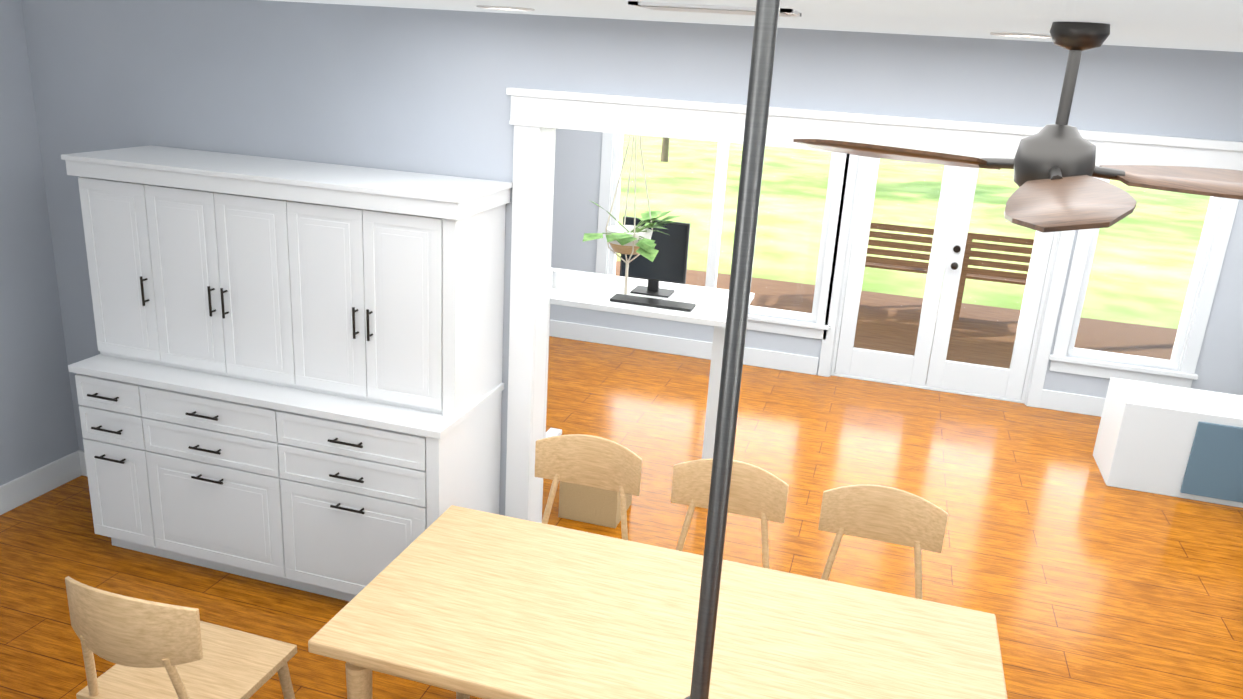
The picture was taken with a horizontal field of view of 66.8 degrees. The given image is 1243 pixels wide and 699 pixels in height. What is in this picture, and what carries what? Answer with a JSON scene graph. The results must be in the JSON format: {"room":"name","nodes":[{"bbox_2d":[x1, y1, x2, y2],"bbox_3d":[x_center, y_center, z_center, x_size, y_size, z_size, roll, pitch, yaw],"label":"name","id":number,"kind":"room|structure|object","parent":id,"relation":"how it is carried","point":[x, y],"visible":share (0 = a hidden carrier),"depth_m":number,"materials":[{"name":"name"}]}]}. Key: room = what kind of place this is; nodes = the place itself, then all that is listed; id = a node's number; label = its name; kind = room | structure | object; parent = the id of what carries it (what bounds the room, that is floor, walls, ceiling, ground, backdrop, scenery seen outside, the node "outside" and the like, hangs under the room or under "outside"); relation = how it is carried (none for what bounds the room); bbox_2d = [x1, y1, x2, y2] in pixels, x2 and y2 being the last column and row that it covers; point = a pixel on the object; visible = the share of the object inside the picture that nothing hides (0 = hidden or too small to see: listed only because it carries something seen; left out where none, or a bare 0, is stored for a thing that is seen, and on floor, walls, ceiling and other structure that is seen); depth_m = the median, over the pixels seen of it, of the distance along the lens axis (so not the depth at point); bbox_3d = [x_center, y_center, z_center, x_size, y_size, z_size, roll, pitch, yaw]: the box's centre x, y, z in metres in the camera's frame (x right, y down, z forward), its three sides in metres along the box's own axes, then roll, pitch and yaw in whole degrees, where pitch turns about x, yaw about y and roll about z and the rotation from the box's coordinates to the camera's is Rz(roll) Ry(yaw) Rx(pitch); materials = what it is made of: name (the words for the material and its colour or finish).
{"room":"dining room","nodes":[
{"label":"dining room","id":0,"kind":"room"},
{"bbox_2d":[0,0,78,485],"bbox_3d":[-3.298,-0.192,3.730,0.150,2.500,9.850,8,18,15],"label":"wall","id":1,"kind":"structure","parent":0,"point":[37,425],"depth_m":4.67,"materials":[{"name":"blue paint"}]},
{"bbox_2d":[0,450,79,514],"bbox_3d":[-3.287,0.939,4.067,0.016,0.145,9.550,8,18,15],"label":"baseboard","id":2,"kind":"structure","parent":1,"relation":"attached to","point":[25,488],"depth_m":4.89,"materials":[{"name":"white wood"}]},
{"bbox_2d":[0,336,1242,698],"bbox_3d":[1.047,1.670,3.014,9.050,0.100,9.700,8,18,15],"label":"floor","id":3,"kind":"structure","parent":0,"point":[1068,568],"depth_m":4.92,"materials":[{"name":"brown wood"}]},
{"bbox_2d":[68,361,156,555],"bbox_3d":[-2.189,0.464,4.521,0.350,0.900,0.614,8,18,15],"label":"base cabinet","id":4,"kind":"object","parent":3,"relation":"on","point":[109,401],"depth_m":4.21,"materials":[{"name":"white wood"}]},
{"bbox_2d":[69,161,220,372],"bbox_3d":[-2.095,-0.396,4.308,0.397,0.815,0.474,8,18,15],"label":"wall cabinet","id":5,"kind":"object","parent":4,"relation":"on","point":[119,214],"depth_m":4.07,"materials":[{"name":"white wood"}]},
{"bbox_2d":[65,576,296,698],"bbox_3d":[-1.358,1.025,2.957,0.478,0.886,0.515,8,18,15],"label":"dining chair","id":6,"kind":"object","parent":3,"relation":"on","point":[154,650],"depth_m":2.70,"materials":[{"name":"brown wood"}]},
{"bbox_2d":[137,373,292,585],"bbox_3d":[-1.694,0.537,4.388,0.686,0.900,0.614,8,18,15],"label":"base cabinet","id":7,"kind":"object","parent":3,"relation":"on","point":[211,465],"depth_m":4.08,"materials":[{"name":"white wood"}]},
{"bbox_2d":[153,169,364,396],"bbox_3d":[-1.622,-0.326,4.182,0.780,0.815,0.474,8,18,15],"label":"wall cabinet","id":8,"kind":"object","parent":7,"relation":"on","point":[290,375],"depth_m":3.93,"materials":[{"name":"white wood"}]},
{"bbox_2d":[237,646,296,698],"bbox_3d":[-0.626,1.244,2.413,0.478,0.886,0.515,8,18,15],"label":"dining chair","id":9,"kind":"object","parent":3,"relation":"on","point":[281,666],"depth_m":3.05,"materials":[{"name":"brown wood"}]},
{"bbox_2d":[277,389,503,600],"bbox_3d":[-1.010,0.637,4.204,0.744,0.900,0.614,8,18,15],"label":"base cabinet","id":10,"kind":"object","parent":3,"relation":"on","point":[359,486],"depth_m":3.90,"materials":[{"name":"white wood"}]},
{"bbox_2d":[297,181,508,424],"bbox_3d":[-0.961,-0.229,4.004,0.791,0.815,0.474,8,18,15],"label":"wall cabinet","id":11,"kind":"object","parent":10,"relation":"on","point":[402,289],"depth_m":3.78,"materials":[{"name":"white wood"}]},
{"bbox_2d":[535,434,641,539],"bbox_3d":[-0.211,0.843,3.741,0.478,0.886,0.515,8,18,15],"label":"dining chair","id":12,"kind":"object","parent":3,"relation":"on","point":[587,460],"depth_m":3.85,"materials":[{"name":"brown wood"}]},
{"bbox_2d":[558,481,631,527],"bbox_3d":[-0.134,0.751,5.069,0.320,0.260,0.300,8,18,15],"label":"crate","id":13,"kind":"object","parent":3,"relation":"on","point":[591,505],"visible":0.5,"depth_m":4.94,"materials":[{"name":"wood"}]},
{"bbox_2d":[545,216,754,458],"bbox_3d":[0.036,-0.010,5.441,1.300,1.500,0.700,8,18,15],"label":"desk","id":14,"kind":"object","parent":3,"relation":"on","point":[658,287],"visible":0.62,"depth_m":5.26,"materials":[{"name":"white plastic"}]},
{"bbox_2d":[308,505,1006,698],"bbox_3d":[0.130,1.189,2.938,1.900,0.755,0.900,8,18,15],"label":"dining table","id":15,"kind":"object","parent":3,"relation":"on","point":[463,603],"visible":1,"depth_m":2.81,"materials":[{"name":"beige wood"}]},
{"bbox_2d":[637,458,788,568],"bbox_3d":[0.344,0.925,3.592,0.478,0.886,0.515,8,18,15],"label":"dining chair","id":16,"kind":"object","parent":3,"relation":"on","point":[755,492],"depth_m":3.70,"materials":[{"name":"brown wood"}]},
{"bbox_2d":[818,485,947,598],"bbox_3d":[0.898,1.007,3.443,0.478,0.886,0.515,8,18,15],"label":"dining chair","id":17,"kind":"object","parent":3,"relation":"on","point":[875,512],"depth_m":3.55,"materials":[{"name":"brown wood"}]},
{"bbox_2d":[1093,378,1242,507],"bbox_3d":[3.553,0.584,5.817,1.000,0.550,0.520,8,18,15],"label":"storage unit","id":18,"kind":"object","parent":3,"relation":"on","point":[1176,441],"visible":1,"depth_m":5.66,"materials":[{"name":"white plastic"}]},
{"bbox_2d":[21,0,1242,515],"bbox_3d":[1.316,0.088,3.735,9.050,2.500,0.150,8,18,15],"label":"wall","id":19,"kind":"structure","parent":0,"point":[395,88],"depth_m":3.97,"materials":[{"name":"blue paint"}]},
{"bbox_2d":[80,450,87,476],"bbox_3d":[-2.625,0.665,5.050,0.640,0.145,0.016,8,18,15],"label":"baseboard","id":20,"kind":"structure","parent":19,"relation":"attached to","point":[83,470],"depth_m":5.13,"materials":[{"name":"white wood"}]},
{"bbox_2d":[505,87,1242,522],"bbox_3d":[1.923,0.948,1.354,6.405,2.385,6.745,8,18,15],"label":"door frame","id":21,"kind":"structure","parent":19,"relation":"attached to","point":[539,117],"depth_m":3.75,"materials":[{"name":"white wood"}]},
{"bbox_2d":[266,0,1242,51],"bbox_3d":[0.875,-0.491,1.191,9.050,0.100,7.450,8,18,15],"label":"ceiling","id":22,"kind":"structure","parent":0,"point":[1214,25],"depth_m":2.17,"materials":[{"name":"grey paint"}]},
{"bbox_2d":[476,5,534,10],"bbox_3d":[-0.380,-1.119,3.089,0.189,0.007,0.189,-6,20,-28],"label":"recessed light","id":23,"kind":"object","parent":22,"relation":"in","point":[509,8],"depth_m":3.03,"materials":[{"name":"white"}]},
{"bbox_2d":[628,1,801,16],"bbox_3d":[0.226,-0.808,2.241,0.380,0.011,0.200,8,18,15],"label":"ceiling vent","id":24,"kind":"object","parent":22,"relation":"in","point":[741,10],"visible":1,"depth_m":2.18,"materials":[{"name":"white"}]},
{"bbox_2d":[684,0,779,698],"bbox_3d":[0.064,0.094,0.612,0.252,0.752,0.252,8,18,15],"label":"pole","id":25,"kind":"object","parent":22,"relation":"hanging from","point":[760,76],"visible":1,"depth_m":0.57,"materials":[{"name":"black metal"}]},
{"bbox_2d":[793,22,1242,232],"bbox_3d":[0.930,-0.468,1.887,1.253,0.359,1.129,8,18,15],"label":"fan","id":26,"kind":"object","parent":22,"relation":"hanging from","point":[1056,172],"visible":1,"depth_m":1.99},
{"bbox_2d":[990,32,1051,37],"bbox_3d":[1.156,-0.899,2.697,0.189,0.007,0.189,-6,20,-28],"label":"recessed light","id":27,"kind":"object","parent":22,"relation":"in","point":[1007,34],"depth_m":2.64,"materials":[{"name":"white"}]},
{"bbox_2d":[550,128,1242,397],"bbox_3d":[2.086,-0.955,7.105,8.200,2.520,0.150,8,18,15],"label":"wall","id":28,"kind":"structure","parent":0,"point":[577,172],"depth_m":7.57,"materials":[{"name":"grey paint"}]},
{"bbox_2d":[549,320,818,374],"bbox_3d":[-0.168,-0.120,7.970,3.620,0.145,0.016,8,18,15],"label":"baseboard","id":29,"kind":"structure","parent":28,"relation":"attached to","point":[561,329],"depth_m":7.81,"materials":[{"name":"white wood"}]},
{"bbox_2d":[608,134,836,321],"bbox_3d":[0.767,-1.126,7.454,1.750,1.640,0.070,8,18,15],"label":"window unit","id":30,"kind":"structure","parent":28,"relation":"in","point":[722,149],"depth_m":7.47,"materials":[{"name":"white"}]},
{"bbox_2d":[595,132,1238,407],"bbox_3d":[1.969,-0.767,7.105,4.550,2.150,0.080,8,18,15],"label":"trim","id":31,"kind":"structure","parent":28,"relation":"attached to","point":[823,327],"depth_m":6.94,"materials":[{"name":"white wood"}]},
{"bbox_2d":[831,156,1058,402],"bbox_3d":[2.426,-0.668,7.031,1.470,2.060,0.148,8,18,15],"label":"french door","id":32,"kind":"structure","parent":28,"relation":"in","point":[943,374],"depth_m":7.15,"materials":[{"name":"white wood"}]},
{"bbox_2d":[1039,389,1105,416],"bbox_3d":[4.455,0.559,6.729,2.750,0.145,0.016,8,18,15],"label":"baseboard","id":33,"kind":"structure","parent":28,"relation":"attached to","point":[1054,400],"depth_m":7.02,"materials":[{"name":"white wood"}]},
{"bbox_2d":[1067,179,1220,369],"bbox_3d":[3.707,-0.694,6.665,0.760,1.640,0.070,8,18,15],"label":"window unit","id":34,"kind":"structure","parent":28,"relation":"in","point":[1173,363],"depth_m":6.74,"materials":[{"name":"white wood"}]},
{"bbox_3d":[1.661,-1.628,5.154,8.200,0.100,3.600,8,18,15],"label":"ceiling","id":35,"kind":"structure","parent":0,"visible":0},
{"bbox_2d":[583,135,679,294],"bbox_3d":[0.082,-0.846,4.562,0.433,1.210,0.562,8,18,15],"label":"hanging plant","id":36,"kind":"object","parent":35,"relation":"hanging from","point":[630,240],"visible":0.88,"depth_m":4.60,"materials":[{"name":"green plant"}]},
{"label":"outside","id":37,"kind":"structure","parent":0,"visible":0},
{"bbox_2d":[616,134,1210,328],"bbox_3d":[33.395,-20.808,79.776,260.000,0.250,260.000,8,18,15],"label":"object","id":38,"kind":"structure","parent":37,"point":[767,249],"depth_m":15.52,"materials":[{"name":"green plant"}]},
{"bbox_2d":[661,138,668,161],"bbox_3d":[0.829,-6.422,21.063,3.491,4.370,3.418,8,18,15],"label":"tree","id":39,"kind":"object","parent":38,"relation":"on","point":[665,148],"depth_m":21.68,"materials":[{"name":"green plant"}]},
{"bbox_2d":[615,222,1177,378],"bbox_3d":[2.583,-1.367,8.733,8.400,2.470,3.350,8,18,15],"label":"deck","id":40,"kind":"object","parent":38,"relation":"on","point":[901,310],"depth_m":9.29,"materials":[{"name":"brown wood"}]}
]}

